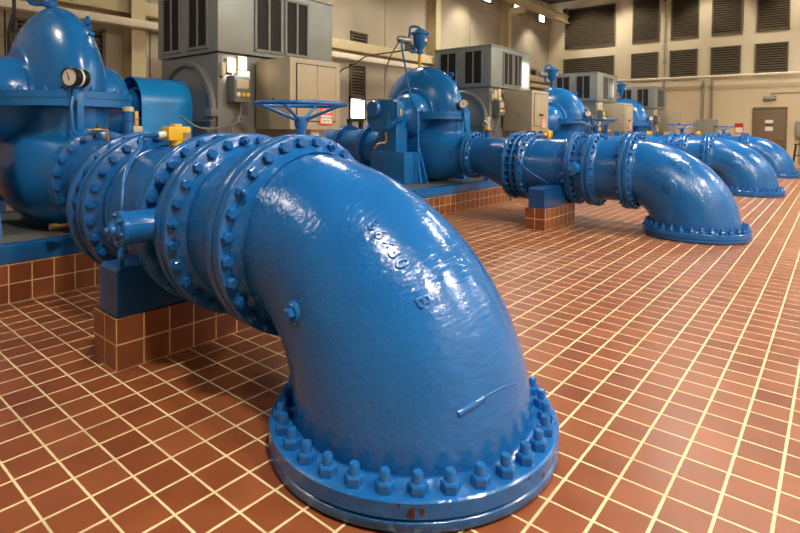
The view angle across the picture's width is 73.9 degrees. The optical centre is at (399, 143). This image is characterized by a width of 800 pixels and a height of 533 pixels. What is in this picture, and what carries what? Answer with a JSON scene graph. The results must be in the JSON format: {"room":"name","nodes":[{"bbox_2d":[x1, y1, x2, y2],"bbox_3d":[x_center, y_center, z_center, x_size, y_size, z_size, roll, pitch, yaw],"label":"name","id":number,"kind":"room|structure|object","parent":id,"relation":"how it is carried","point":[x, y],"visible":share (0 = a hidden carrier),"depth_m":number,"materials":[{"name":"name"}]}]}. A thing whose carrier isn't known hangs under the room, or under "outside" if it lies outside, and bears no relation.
{"room":"mechanical room","nodes":[
{"label":"mechanical room","id":0,"kind":"room"},
{"bbox_2d":[0,0,549,126],"bbox_3d":[-2.328,-2.702,13.826,0.200,7.150,29.000,2,2,39],"label":"wall","id":1,"kind":"structure","parent":0,"point":[383,21],"depth_m":16.08,"materials":[{"name":"paint"}]},
{"bbox_2d":[12,17,105,66],"bbox_3d":[-5.915,-1.211,9.308,0.068,1.750,1.420,2,2,39],"label":"louvres","id":2,"kind":"object","parent":1,"relation":"attached to","point":[99,37],"visible":0.15,"depth_m":9.76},
{"bbox_2d":[41,0,550,84],"bbox_3d":[-2.164,-2.652,13.692,0.215,0.260,29.000,2,2,39],"label":"wall girt","id":3,"kind":"structure","parent":1,"relation":"attached to","point":[116,6],"depth_m":14.22,"materials":[{"name":"beige metal"}]},
{"bbox_2d":[349,97,365,119],"bbox_3d":[-1.202,-0.975,15.058,0.050,0.630,0.660,2,2,39],"label":"window","id":4,"kind":"structure","parent":1,"relation":"in","point":[357,110],"depth_m":15.04,"materials":[{"name":"white"}]},
{"bbox_2d":[349,64,365,98],"bbox_3d":[-1.191,-1.740,15.027,0.068,0.940,0.610,2,2,39],"label":"louvres","id":5,"kind":"object","parent":1,"relation":"attached to","point":[357,73],"visible":0.99,"depth_m":15.02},
{"bbox_2d":[350,31,367,43],"bbox_3d":[-1.156,-2.950,15.026,0.068,0.360,0.650,2,2,39],"label":"louvres","id":6,"kind":"object","parent":1,"relation":"attached to","point":[355,36],"visible":0.71,"depth_m":15.02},
{"bbox_2d":[450,0,549,33],"bbox_3d":[-2.222,-4.894,13.695,0.030,0.040,29.000,2,2,39],"label":"trim","id":7,"kind":"structure","parent":1,"relation":"attached to","point":[450,0],"depth_m":20.73,"materials":[{"name":"metal"}]},
{"bbox_2d":[253,100,347,134],"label":"valve","id":8,"kind":"object","parent":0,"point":[300,123],"depth_m":3.38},
{"bbox_2d":[0,167,799,532],"bbox_3d":[3.973,1.118,8.711,16.200,0.120,29.000,2,2,39],"label":"floor","id":9,"kind":"structure","parent":0,"point":[668,370],"depth_m":2.46,"materials":[{"name":"tile"}]},
{"bbox_2d":[0,201,6,211],"bbox_3d":[-4.856,0.389,6.251,2.145,1.330,0.860,2,2,39],"label":"pipe","id":10,"kind":"object","parent":9,"relation":"on","point":[3,206],"visible":0.04,"depth_m":6.74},
{"bbox_2d":[0,210,81,264],"bbox_3d":[-2.611,0.750,5.478,1.890,0.130,4.510,2,2,39],"label":"base frame","id":11,"kind":"object","parent":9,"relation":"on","point":[23,239],"visible":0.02,"depth_m":4.06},
{"bbox_2d":[0,7,141,236],"bbox_3d":[-3.202,-0.258,4.884,2.177,1.920,1.981,0,2,0],"label":"pump","id":12,"kind":"object","parent":11,"relation":"on","point":[35,123],"visible":0.54,"depth_m":4.33,"materials":[{"name":"metal"}]},
{"bbox_2d":[26,0,57,7],"bbox_3d":[-3.288,-1.461,4.787,0.418,0.520,0.530,2,2,39],"label":"valve","id":13,"kind":"object","parent":12,"relation":"on","point":[46,3],"visible":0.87,"depth_m":4.81,"materials":[{"name":"metal"}]},
{"bbox_2d":[61,67,90,134],"bbox_3d":[-2.548,-0.323,4.175,0.156,0.538,0.157,1,2,13],"label":"pressure gauge","id":14,"kind":"object","parent":12,"relation":"attached to","point":[70,77],"visible":0.96,"depth_m":4.15},
{"bbox_2d":[49,131,149,264],"bbox_3d":[-2.028,0.402,3.922,0.820,0.980,0.980,2,2,39],"label":"pipe reducer","id":15,"kind":"object","parent":12,"relation":"attached to","point":[69,167],"visible":0.25,"depth_m":3.87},
{"bbox_2d":[49,223,68,229],"bbox_3d":[-2.461,0.578,3.935,0.062,0.104,0.224,2,2,39],"label":"valve","id":16,"kind":"object","parent":15,"relation":"attached to","point":[54,226],"visible":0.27,"depth_m":3.87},
{"bbox_2d":[86,124,109,141],"bbox_3d":[-2.290,-0.073,4.041,0.047,0.145,0.166,2,2,39],"label":"valve","id":17,"kind":"object","parent":15,"relation":"on","point":[97,129],"visible":0.97,"depth_m":4.05,"materials":[{"name":"brown metal"}]},
{"bbox_2d":[75,134,139,262],"bbox_3d":[-1.683,0.412,3.638,0.150,0.964,0.964,2,2,39],"label":"coupling","id":18,"kind":"object","parent":15,"relation":"attached to","point":[79,196],"visible":0.12,"depth_m":3.29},
{"bbox_2d":[122,107,133,134],"bbox_3d":[-2.291,0.204,4.485,0.096,1.020,0.096,2,2,39],"label":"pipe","id":19,"kind":"object","parent":12,"relation":"attached to","point":[127,112],"visible":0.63,"depth_m":4.44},
{"bbox_2d":[123,76,192,137],"bbox_3d":[-2.542,0.005,5.555,0.574,1.360,0.560,2,2,39],"label":"guard","id":20,"kind":"object","parent":11,"relation":"on","point":[163,101],"visible":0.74,"depth_m":5.35,"materials":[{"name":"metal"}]},
{"bbox_2d":[134,111,142,131],"bbox_3d":[-2.518,-0.199,5.045,0.080,0.215,0.120,2,2,39],"label":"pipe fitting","id":21,"kind":"object","parent":20,"relation":"attached to","point":[137,128],"visible":0.7,"depth_m":5.04,"materials":[{"name":"metal"}]},
{"bbox_2d":[158,0,332,137],"bbox_3d":[-1.818,-0.525,6.316,1.290,2.370,1.630,2,2,39],"label":"motor","id":22,"kind":"object","parent":11,"relation":"on","point":[201,43],"visible":0.59,"depth_m":5.67,"materials":[{"name":"metal"}]},
{"bbox_2d":[163,0,177,51],"bbox_3d":[-2.538,-1.313,5.909,0.344,0.579,0.010,2,2,39],"label":"vent","id":23,"kind":"object","parent":22,"relation":"attached to","point":[170,7],"depth_m":5.90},
{"bbox_2d":[189,0,205,47],"bbox_3d":[-2.114,-1.300,5.559,0.344,0.579,0.010,2,2,39],"label":"vent","id":24,"kind":"object","parent":22,"relation":"attached to","point":[197,8],"depth_m":5.55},
{"bbox_2d":[180,75,249,133],"bbox_3d":[-1.818,-0.346,5.276,0.167,0.682,0.796,2,2,37],"label":"control box","id":25,"kind":"object","parent":22,"relation":"attached to","point":[238,87],"visible":0.91,"depth_m":5.42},
{"bbox_2d":[257,0,280,51],"bbox_3d":[-1.430,-1.301,5.799,0.010,0.579,0.314,2,2,39],"label":"vent","id":26,"kind":"object","parent":22,"relation":"attached to","point":[268,11],"depth_m":5.79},
{"bbox_2d":[287,2,306,55],"bbox_3d":[-1.182,-1.307,6.100,0.010,0.579,0.294,2,2,39],"label":"vent","id":27,"kind":"object","parent":22,"relation":"attached to","point":[296,11],"depth_m":6.09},
{"bbox_2d":[0,252,99,304],"bbox_3d":[-2.612,0.953,5.483,1.950,0.276,4.550,2,2,39],"label":"plinth","id":28,"kind":"object","parent":9,"relation":"on","point":[31,279],"visible":0.02,"depth_m":3.94,"materials":[{"name":"tile"}]},
{"bbox_2d":[124,0,145,77],"bbox_3d":[-5.021,-2.625,10.085,0.400,7.150,0.400,2,2,39],"label":"steel column","id":29,"kind":"structure","parent":9,"relation":"on","point":[134,39],"depth_m":10.05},
{"bbox_2d":[504,0,569,23],"bbox_3d":[-1.733,-5.258,13.221,0.670,0.580,28.900,2,2,39],"label":"girder","id":30,"kind":"object","parent":29,"relation":"attached to","point":[524,5],"visible":1,"depth_m":21.71,"materials":[{"name":"beige metal"}]},
{"bbox_2d":[94,301,251,372],"bbox_3d":[-1.251,1.028,3.175,0.275,0.270,0.960,2,2,39],"label":"pedestal","id":31,"kind":"object","parent":9,"relation":"on","point":[126,342],"visible":0.57,"depth_m":2.88,"materials":[{"name":"tile"}]},
{"bbox_2d":[100,249,185,317],"bbox_3d":[-1.212,0.711,3.136,0.292,0.365,0.930,2,2,39],"label":"support","id":32,"kind":"object","parent":31,"relation":"on","point":[126,289],"visible":0.61,"depth_m":2.81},
{"bbox_2d":[80,132,213,295],"bbox_3d":[-1.336,0.422,3.352,0.740,0.980,0.980,2,2,39],"label":"spool","id":33,"kind":"object","parent":31,"relation":"on","point":[101,192],"visible":0.19,"depth_m":3.21},
{"bbox_2d":[117,124,190,259],"bbox_3d":[-1.536,0.260,3.211,0.224,0.757,0.656,1,2,14],"label":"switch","id":34,"kind":"object","parent":33,"relation":"attached to","point":[175,134],"visible":0.72,"depth_m":3.33,"materials":[{"name":"metal"}]},
{"bbox_2d":[162,124,190,145],"bbox_3d":[-1.442,-0.055,3.430,0.100,0.138,0.150,2,2,39],"label":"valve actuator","id":35,"kind":"object","parent":34,"relation":"attached to","point":[176,134],"depth_m":3.39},
{"bbox_2d":[103,133,243,304],"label":"valve","id":36,"kind":"object","parent":33,"relation":"attached to","point":[140,226],"depth_m":2.72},
{"bbox_2d":[256,57,339,135],"bbox_3d":[-1.095,0.109,5.770,0.610,1.972,0.702,2,2,39],"label":"tall cabinet","id":37,"kind":"object","parent":9,"relation":"on","point":[286,78],"visible":0.77,"depth_m":5.54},
{"bbox_2d":[346,119,363,129],"bbox_3d":[-1.064,0.173,12.631,0.100,1.485,0.505,2,2,39],"label":"stand","id":38,"kind":"object","parent":9,"relation":"on","point":[349,121],"visible":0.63,"depth_m":12.65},
{"bbox_2d":[212,135,558,532],"bbox_3d":[0.004,0.584,2.251,1.310,1.225,1.168,2,2,39],"label":"pipe elbow","id":39,"kind":"object","parent":9,"relation":"on","point":[408,403],"visible":1,"depth_m":1.90,"materials":[{"name":"metal"}]},
{"bbox_2d":[159,134,296,326],"bbox_3d":[-0.683,0.441,2.814,0.460,0.980,0.980,2,2,39],"label":"spool","id":40,"kind":"object","parent":39,"relation":"attached to","point":[193,199],"visible":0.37,"depth_m":2.60},
{"bbox_2d":[406,508,414,518],"bbox_3d":[0.034,1.139,1.637,0.028,0.036,0.002,0,2,2],"label":"rust spot","id":41,"kind":"object","parent":39,"relation":"on","point":[410,512],"depth_m":1.64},
{"bbox_2d":[427,0,440,66],"bbox_3d":[1.147,-2.774,17.571,0.400,7.150,0.400,2,2,39],"label":"steel column","id":42,"kind":"structure","parent":9,"relation":"on","point":[434,6],"depth_m":17.55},
{"bbox_2d":[404,176,499,198],"bbox_3d":[0.913,0.667,9.708,1.890,0.130,4.510,2,2,39],"label":"base frame","id":43,"kind":"object","parent":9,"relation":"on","point":[434,188],"visible":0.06,"depth_m":8.26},
{"bbox_2d":[401,40,421,182],"bbox_3d":[0.157,-0.555,8.575,0.107,2.338,0.807,0,2,-22],"label":"tube","id":44,"kind":"object","parent":43,"relation":"on","point":[404,62],"visible":1,"depth_m":8.32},
{"bbox_2d":[357,66,471,184],"bbox_3d":[0.314,-0.342,9.104,1.981,1.920,2.177,0,2,-11],"label":"pump","id":45,"kind":"object","parent":43,"relation":"on","point":[436,97],"visible":0.73,"depth_m":8.50,"materials":[{"name":"metal"}]},
{"bbox_2d":[326,125,368,162],"bbox_3d":[-1.332,0.305,10.481,2.145,1.330,0.860,2,2,39],"label":"pipe","id":46,"kind":"object","parent":45,"relation":"attached to","point":[347,136],"visible":0.16,"depth_m":9.85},
{"bbox_2d":[366,99,401,148],"bbox_3d":[-0.251,-0.283,8.058,0.586,0.751,0.296,2,2,39],"label":"housing","id":47,"kind":"object","parent":45,"relation":"attached to","point":[382,115],"visible":1,"depth_m":8.00,"materials":[{"name":"blue metal"}]},
{"bbox_2d":[396,25,429,66],"bbox_3d":[0.239,-1.642,8.996,0.564,0.725,0.319,-1,2,-33],"label":"valve","id":48,"kind":"object","parent":45,"relation":"on","point":[420,35],"visible":0.98,"depth_m":8.98,"materials":[{"name":"metal"}]},
{"bbox_2d":[340,48,411,71],"bbox_3d":[-0.609,-1.806,11.496,0.264,0.321,5.147,0,2,-20],"label":"conduit","id":49,"kind":"object","parent":48,"relation":"attached to","point":[411,48],"visible":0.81,"depth_m":11.06,"materials":[{"name":"rubber"}]},
{"bbox_2d":[384,43,398,97],"bbox_3d":[-0.105,-0.851,9.441,0.086,1.914,0.951,0,2,-21],"label":"conduit","id":50,"kind":"object","parent":48,"relation":"attached to","point":[397,43],"visible":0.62,"depth_m":9.83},
{"bbox_2d":[459,99,468,132],"bbox_3d":[1.015,-0.433,8.450,0.156,0.538,0.157,1,2,13],"label":"pressure gauge","id":51,"kind":"object","parent":45,"relation":"attached to","point":[463,103],"visible":1,"depth_m":8.40},
{"bbox_2d":[462,132,521,197],"bbox_3d":[1.496,0.318,8.152,0.820,0.980,0.980,2,2,39],"label":"pipe reducer","id":52,"kind":"object","parent":45,"relation":"attached to","point":[484,156],"visible":0.71,"depth_m":7.92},
{"bbox_2d":[506,133,525,197],"bbox_3d":[1.841,0.328,7.868,0.150,0.964,0.964,2,2,39],"label":"coupling","id":53,"kind":"object","parent":52,"relation":"attached to","point":[511,154],"visible":0.45,"depth_m":7.57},
{"bbox_2d":[462,108,469,134],"bbox_3d":[0.912,-0.077,9.700,0.574,1.360,0.580,2,2,39],"label":"guard","id":54,"kind":"object","parent":43,"relation":"on","point":[468,121],"visible":0.02,"depth_m":9.62,"materials":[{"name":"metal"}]},
{"bbox_2d":[434,44,530,137],"bbox_3d":[1.629,-0.607,10.453,1.290,2.370,1.630,2,2,39],"label":"motor","id":55,"kind":"object","parent":43,"relation":"on","point":[482,73],"visible":0.52,"depth_m":9.74,"materials":[{"name":"metal"}]},
{"bbox_2d":[441,53,455,80],"bbox_3d":[0.909,-1.395,10.046,0.344,0.579,0.010,2,2,39],"label":"vent","id":56,"kind":"object","parent":55,"relation":"attached to","point":[448,60],"depth_m":10.03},
{"bbox_2d":[465,51,480,83],"bbox_3d":[1.334,-1.382,9.696,0.344,0.579,0.010,2,2,39],"label":"vent","id":57,"kind":"object","parent":55,"relation":"attached to","point":[472,58],"depth_m":9.69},
{"bbox_2d":[481,100,504,137],"bbox_3d":[1.629,-0.428,9.413,0.167,0.682,0.796,2,2,37],"label":"control box","id":58,"kind":"object","parent":55,"relation":"attached to","point":[498,105],"visible":0.95,"depth_m":9.56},
{"bbox_2d":[504,53,511,84],"bbox_3d":[2.017,-1.383,9.936,0.010,0.579,0.314,2,2,39],"label":"vent","id":59,"kind":"object","parent":55,"relation":"attached to","point":[507,56],"depth_m":9.92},
{"bbox_2d":[515,55,521,85],"bbox_3d":[2.265,-1.389,10.237,0.010,0.579,0.294,2,2,39],"label":"vent","id":60,"kind":"object","parent":55,"relation":"attached to","point":[518,58],"depth_m":10.24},
{"bbox_2d":[484,117,490,179],"bbox_3d":[1.470,0.089,9.001,0.114,1.070,0.151,2,2,39],"label":"sampling standpipe","id":61,"kind":"object","parent":43,"relation":"on","point":[487,128],"visible":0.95,"depth_m":8.97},
{"bbox_2d":[424,186,520,214],"bbox_3d":[0.912,0.870,9.713,1.950,0.276,4.550,2,2,39],"label":"plinth","id":62,"kind":"object","parent":9,"relation":"on","point":[445,204],"visible":0.14,"depth_m":8.38,"materials":[{"name":"tile"}]},
{"bbox_2d":[500,0,511,48],"bbox_3d":[4.262,-2.849,21.352,0.400,7.150,0.400,2,2,39],"label":"steel column","id":63,"kind":"structure","parent":9,"relation":"on","point":[506,21],"depth_m":21.31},
{"bbox_2d":[503,90,547,133],"bbox_3d":[2.353,0.027,9.907,0.610,1.972,0.702,2,2,39],"label":"tall cabinet","id":64,"kind":"object","parent":9,"relation":"on","point":[525,110],"visible":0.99,"depth_m":9.65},
{"bbox_2d":[525,202,574,230],"bbox_3d":[2.007,0.950,7.082,0.275,0.270,0.960,2,2,39],"label":"pedestal","id":65,"kind":"object","parent":9,"relation":"on","point":[556,216],"visible":0.79,"depth_m":6.78,"materials":[{"name":"tile"}]},
{"bbox_2d":[514,132,577,203],"bbox_3d":[2.188,0.338,7.582,0.740,0.980,0.980,2,2,39],"label":"spool","id":66,"kind":"object","parent":65,"relation":"on","point":[545,158],"visible":0.56,"depth_m":7.35},
{"bbox_2d":[517,130,552,184],"bbox_3d":[2.019,0.183,7.502,0.495,0.750,0.684,2,2,39],"label":"hose","id":67,"kind":"object","parent":66,"relation":"attached to","point":[547,134],"visible":0.98,"depth_m":7.49,"materials":[{"name":"rubber"}]},
{"bbox_2d":[542,130,552,138],"bbox_3d":[2.146,-0.128,7.737,0.100,0.138,0.150,2,2,39],"label":"switch","id":68,"kind":"object","parent":67,"relation":"attached to","point":[549,134],"depth_m":7.70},
{"bbox_2d":[563,118,618,204],"bbox_3d":[2.530,0.251,7.224,0.591,1.176,1.266,2,2,39],"label":"valve","id":69,"kind":"object","parent":66,"relation":"attached to","point":[573,169],"visible":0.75,"depth_m":7.00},
{"bbox_2d":[528,184,569,208],"bbox_3d":[2.016,0.687,7.070,0.215,0.256,0.930,2,2,39],"label":"support","id":70,"kind":"object","parent":65,"relation":"on","point":[545,196],"visible":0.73,"depth_m":6.77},
{"bbox_2d":[602,103,632,135],"bbox_3d":[5.786,-0.057,14.121,0.610,1.972,0.702,2,2,39],"label":"tall cabinet","id":71,"kind":"object","parent":9,"relation":"on","point":[623,112],"visible":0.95,"depth_m":13.85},
{"bbox_2d":[658,110,680,132],"bbox_3d":[9.332,-0.142,18.424,0.610,1.972,0.702,2,2,39],"label":"tall cabinet","id":72,"kind":"object","parent":9,"relation":"on","point":[666,116],"visible":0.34,"depth_m":18.16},
{"bbox_2d":[622,133,752,244],"bbox_3d":[3.528,0.500,6.481,1.309,1.225,1.168,2,2,39],"label":"pipe elbow","id":73,"kind":"object","parent":9,"relation":"on","point":[684,199],"visible":1,"depth_m":6.20,"materials":[{"name":"metal"}]},
{"bbox_2d":[584,133,633,208],"bbox_3d":[2.841,0.358,7.044,0.460,0.980,0.980,2,2,39],"label":"spool","id":74,"kind":"object","parent":73,"relation":"attached to","point":[603,156],"visible":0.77,"depth_m":6.80},
{"bbox_2d":[705,133,785,197],"bbox_3d":[7.006,0.415,10.749,1.309,1.225,1.168,2,2,39],"label":"pipe elbow","id":75,"kind":"object","parent":9,"relation":"on","point":[746,173],"visible":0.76,"depth_m":10.47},
{"bbox_2d":[680,133,709,162],"bbox_3d":[6.319,0.273,11.312,0.460,0.980,0.980,2,2,39],"label":"spool","id":76,"kind":"object","parent":75,"relation":"attached to","point":[695,146],"visible":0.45,"depth_m":11.05},
{"bbox_2d":[743,133,799,178],"bbox_3d":[10.507,0.331,14.998,1.309,1.225,1.168,2,2,39],"label":"pipe elbow","id":77,"kind":"object","parent":9,"relation":"on","point":[781,162],"visible":0.62,"depth_m":14.66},
{"bbox_2d":[725,133,744,143],"bbox_3d":[9.819,0.188,15.561,0.460,0.980,0.980,2,2,39],"label":"spool","id":78,"kind":"object","parent":77,"relation":"attached to","point":[740,139],"visible":0.27,"depth_m":15.36},
{"bbox_3d":[5.485,0.865,11.350,0.275,0.270,0.960,2,2,39],"label":"pedestal","id":79,"kind":"object","parent":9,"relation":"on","visible":0},
{"bbox_2d":[637,132,671,144],"bbox_3d":[5.666,0.253,11.850,0.740,0.980,0.980,2,2,39],"label":"spool","id":80,"kind":"object","parent":79,"relation":"on","point":[664,140],"visible":0.17,"depth_m":11.58},
{"bbox_2d":[667,124,697,148],"bbox_3d":[5.969,0.164,11.564,1.265,1.177,0.596,-1,2,-37],"label":"valve","id":81,"kind":"object","parent":80,"relation":"attached to","point":[675,140],"visible":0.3,"depth_m":11.37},
{"bbox_3d":[8.986,0.781,15.599,0.275,0.270,0.960,2,2,39],"label":"pedestal","id":82,"kind":"object","parent":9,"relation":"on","visible":0},
{"bbox_2d":[690,132,716,136],"bbox_3d":[9.166,0.169,16.099,0.740,0.980,0.980,2,2,39],"label":"spool","id":83,"kind":"object","parent":82,"relation":"on","point":[691,133],"visible":0.12,"depth_m":16.13},
{"bbox_2d":[712,126,734,137],"bbox_3d":[9.470,0.080,15.813,1.265,1.177,0.596,-1,2,-37],"label":"valve","id":84,"kind":"object","parent":83,"relation":"attached to","point":[719,135],"visible":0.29,"depth_m":15.75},
{"bbox_3d":[4.391,0.582,13.976,1.890,0.130,4.510,2,2,39],"label":"base frame","id":85,"kind":"object","parent":9,"relation":"on","visible":0},
{"bbox_2d":[526,88,592,138],"bbox_3d":[3.800,-0.427,13.382,2.177,1.920,1.981,0,2,0],"label":"pump","id":86,"kind":"object","parent":85,"relation":"on","point":[564,106],"visible":0.23,"depth_m":12.82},
{"bbox_2d":[537,64,558,87],"bbox_3d":[3.716,-1.672,13.266,0.564,0.595,0.319,-1,2,-33],"label":"valve","id":87,"kind":"object","parent":86,"relation":"on","point":[551,73],"visible":1,"depth_m":13.25,"materials":[{"name":"metal"}]},
{"bbox_2d":[598,132,629,139],"bbox_3d":[4.973,0.233,12.420,0.820,0.980,0.980,2,2,39],"label":"pipe reducer","id":88,"kind":"object","parent":86,"relation":"attached to","point":[609,137],"visible":0.06,"depth_m":12.20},
{"bbox_2d":[553,71,616,135],"bbox_3d":[5.101,-0.692,14.713,1.290,2.370,1.630,2,2,39],"label":"motor","id":89,"kind":"object","parent":85,"relation":"on","point":[596,89],"visible":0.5,"depth_m":14.00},
{"bbox_2d":[557,77,568,89],"bbox_3d":[4.381,-1.480,14.306,0.344,0.579,0.010,2,2,39],"label":"vent","id":90,"kind":"object","parent":89,"relation":"attached to","point":[562,82],"depth_m":14.29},
{"bbox_2d":[577,76,589,97],"bbox_3d":[4.805,-1.467,13.957,0.344,0.579,0.010,2,2,39],"label":"vent","id":91,"kind":"object","parent":89,"relation":"attached to","point":[583,82],"depth_m":13.94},
{"bbox_2d":[597,110,605,132],"bbox_3d":[5.101,-0.513,13.673,0.167,0.682,0.796,2,2,37],"label":"control box","id":92,"kind":"object","parent":89,"relation":"attached to","point":[601,113],"visible":0.55,"depth_m":13.82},
{"bbox_2d":[604,77,607,98],"bbox_3d":[5.489,-1.468,14.197,0.010,0.579,0.314,2,2,39],"label":"vent","id":93,"kind":"object","parent":89,"relation":"attached to","point":[605,78],"depth_m":14.21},
{"bbox_2d":[609,78,612,99],"bbox_3d":[5.737,-1.474,14.498,0.010,0.579,0.294,2,2,39],"label":"vent","id":94,"kind":"object","parent":89,"relation":"attached to","point":[610,79],"depth_m":14.50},
{"bbox_3d":[7.892,0.497,18.224,1.890,0.130,4.510,2,2,39],"label":"base frame","id":95,"kind":"object","parent":9,"relation":"on","visible":0},
{"bbox_2d":[614,99,655,136],"bbox_3d":[7.293,-0.511,17.621,1.981,1.920,2.177,0,2,-11],"label":"pump","id":96,"kind":"object","parent":95,"relation":"on","point":[641,123],"visible":0.16,"depth_m":17.05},
{"bbox_2d":[617,81,626,98],"bbox_3d":[7.217,-1.757,17.515,0.564,0.595,0.319,-1,2,-33],"label":"valve","id":97,"kind":"object","parent":96,"relation":"on","point":[621,86],"visible":0.73,"depth_m":17.50,"materials":[{"name":"metal"}]},
{"bbox_2d":[617,86,665,134],"bbox_3d":[8.608,-0.776,18.970,1.290,2.370,1.630,2,2,39],"label":"motor","id":98,"kind":"object","parent":95,"relation":"on","point":[653,98],"visible":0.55,"depth_m":18.24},
{"bbox_2d":[622,90,630,98],"bbox_3d":[7.888,-1.564,18.563,0.344,0.579,0.010,2,2,39],"label":"vent","id":99,"kind":"object","parent":98,"relation":"attached to","point":[627,94],"depth_m":18.53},
{"bbox_2d":[637,89,647,105],"bbox_3d":[8.312,-1.552,18.213,0.344,0.579,0.010,2,2,39],"label":"vent","id":100,"kind":"object","parent":98,"relation":"attached to","point":[642,94],"depth_m":18.20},
{"bbox_2d":[541,0,573,3],"bbox_3d":[4.030,-6.164,8.519,16.600,0.150,29.400,2,2,39],"label":"ceiling","id":101,"kind":"structure","parent":0,"point":[546,1],"depth_m":24.32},
{"bbox_2d":[7,0,15,55],"bbox_3d":[-4.075,-3.248,5.546,0.036,5.550,0.087,2,2,39],"label":"hose","id":102,"kind":"object","parent":101,"relation":"hanging from","point":[12,23],"visible":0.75,"depth_m":5.59,"materials":[{"name":"rubber"}]},
{"bbox_2d":[548,0,799,167],"bbox_3d":[13.275,-2.729,19.870,16.600,7.170,0.230,2,2,39],"label":"wall","id":103,"kind":"structure","parent":0,"point":[623,48],"depth_m":20.78,"materials":[{"name":"paint"}]},
{"bbox_2d":[563,55,613,74],"bbox_3d":[8.381,-3.274,23.735,2.250,1.100,0.068,2,2,39],"label":"louvres","id":104,"kind":"object","parent":103,"relation":"attached to","point":[604,64],"visible":0.66,"depth_m":23.67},
{"bbox_2d":[565,3,615,49],"bbox_3d":[8.427,-5.168,23.660,2.230,1.790,0.068,2,2,39],"label":"louvres","id":105,"kind":"object","parent":103,"relation":"attached to","point":[593,26],"visible":0.91,"depth_m":23.61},
{"bbox_2d":[631,52,657,78],"bbox_3d":[10.210,-3.220,22.229,1.050,1.100,0.068,2,2,39],"label":"louvres","id":106,"kind":"object","parent":103,"relation":"attached to","point":[643,65],"visible":0.96,"depth_m":22.23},
{"bbox_2d":[632,0,659,42],"bbox_3d":[10.244,-5.114,22.163,1.040,1.790,0.068,2,2,39],"label":"louvres","id":107,"kind":"object","parent":103,"relation":"attached to","point":[646,13],"visible":1,"depth_m":22.17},
{"bbox_2d":[663,2,665,87],"bbox_3d":[10.804,-3.582,21.701,0.100,4.300,0.100,2,2,39],"label":"conduit","id":108,"kind":"object","parent":103,"relation":"attached to","point":[664,60],"visible":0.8,"depth_m":21.67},
{"bbox_2d":[669,49,697,76],"bbox_3d":[11.349,-3.187,21.291,1.000,1.100,0.068,2,2,39],"label":"louvres","id":109,"kind":"object","parent":103,"relation":"attached to","point":[683,63],"visible":0.95,"depth_m":21.29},
{"bbox_2d":[671,0,699,39],"bbox_3d":[11.379,-5.081,21.229,1.000,1.790,0.068,2,2,39],"label":"louvres","id":110,"kind":"object","parent":103,"relation":"attached to","point":[684,13],"visible":1,"depth_m":21.25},
{"bbox_2d":[701,80,704,118],"bbox_3d":[11.855,-1.706,20.795,0.100,1.547,0.100,2,2,39],"label":"conduit","id":111,"kind":"object","parent":103,"relation":"attached to","point":[703,83],"visible":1,"depth_m":20.77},
{"bbox_2d":[696,119,717,135],"bbox_3d":[11.947,-0.486,20.707,0.710,0.880,0.235,2,2,39],"label":"box","id":112,"kind":"object","parent":103,"relation":"attached to","point":[704,126],"visible":0.7,"depth_m":20.63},
{"bbox_2d":[617,71,799,82],"bbox_3d":[13.320,-2.514,19.540,15.500,0.196,0.248,2,2,39],"label":"pipe","id":113,"kind":"object","parent":103,"relation":"attached to","point":[789,72],"visible":0.72,"depth_m":20.46,"materials":[{"name":"white metal"}]},
{"bbox_2d":[710,79,713,118],"bbox_3d":[12.094,-1.699,20.598,0.100,1.547,0.100,2,2,39],"label":"conduit","id":114,"kind":"object","parent":103,"relation":"attached to","point":[712,83],"visible":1,"depth_m":20.57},
{"bbox_2d":[710,45,740,74],"bbox_3d":[12.464,-3.154,20.373,0.990,1.100,0.068,2,2,39],"label":"louvres","id":115,"kind":"object","parent":103,"relation":"attached to","point":[724,60],"visible":0.96,"depth_m":20.37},
{"bbox_2d":[711,0,742,35],"bbox_3d":[12.494,-5.048,20.311,1.010,1.790,0.068,2,2,39],"label":"louvres","id":116,"kind":"object","parent":103,"relation":"attached to","point":[727,15],"visible":1,"depth_m":20.33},
{"bbox_2d":[665,83,799,90],"bbox_3d":[13.190,-2.123,19.789,16.100,0.120,0.019,2,2,39],"label":"trim","id":117,"kind":"structure","parent":103,"relation":"attached to","point":[780,84],"depth_m":20.16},
{"bbox_2d":[734,123,742,132],"bbox_3d":[12.824,-0.564,20.124,0.280,0.380,0.010,2,2,39],"label":"notice","id":118,"kind":"object","parent":103,"relation":"attached to","point":[738,126],"visible":0.93,"depth_m":20.13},
{"bbox_2d":[754,109,785,148],"bbox_3d":[13.527,-0.204,19.489,0.930,2.095,0.105,2,2,39],"label":"door","id":119,"kind":"structure","parent":103,"relation":"in","point":[769,124],"depth_m":19.45,"materials":[{"name":"metal"}]},
{"bbox_2d":[752,107,787,150],"bbox_3d":[13.544,-0.237,19.508,1.040,2.170,0.058,2,2,39],"label":"trim","id":120,"kind":"structure","parent":103,"relation":"attached to","point":[754,108],"depth_m":19.28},
{"bbox_2d":[763,96,776,100],"bbox_3d":[13.525,-1.641,19.458,0.400,0.170,0.140,2,2,39],"label":"wall light","id":121,"kind":"object","parent":103,"relation":"attached to","point":[765,98],"visible":1,"depth_m":19.43,"materials":[{"name":"brown metal"}]},
{"bbox_2d":[755,41,788,72],"bbox_3d":[13.587,-3.121,19.448,1.000,1.100,0.068,2,2,39],"label":"louvres","id":122,"kind":"object","parent":103,"relation":"attached to","point":[769,57],"visible":0.98,"depth_m":19.44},
{"bbox_2d":[756,0,790,31],"bbox_3d":[13.617,-5.015,19.386,1.000,1.790,0.068,2,2,39],"label":"louvres","id":123,"kind":"object","parent":103,"relation":"attached to","point":[771,14],"visible":1,"depth_m":19.41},
{"bbox_2d":[796,121,799,164],"bbox_3d":[14.284,-0.008,18.833,0.440,1.560,0.170,2,2,39],"label":"wall box","id":124,"kind":"object","parent":103,"relation":"attached to","point":[797,122],"visible":1,"depth_m":18.87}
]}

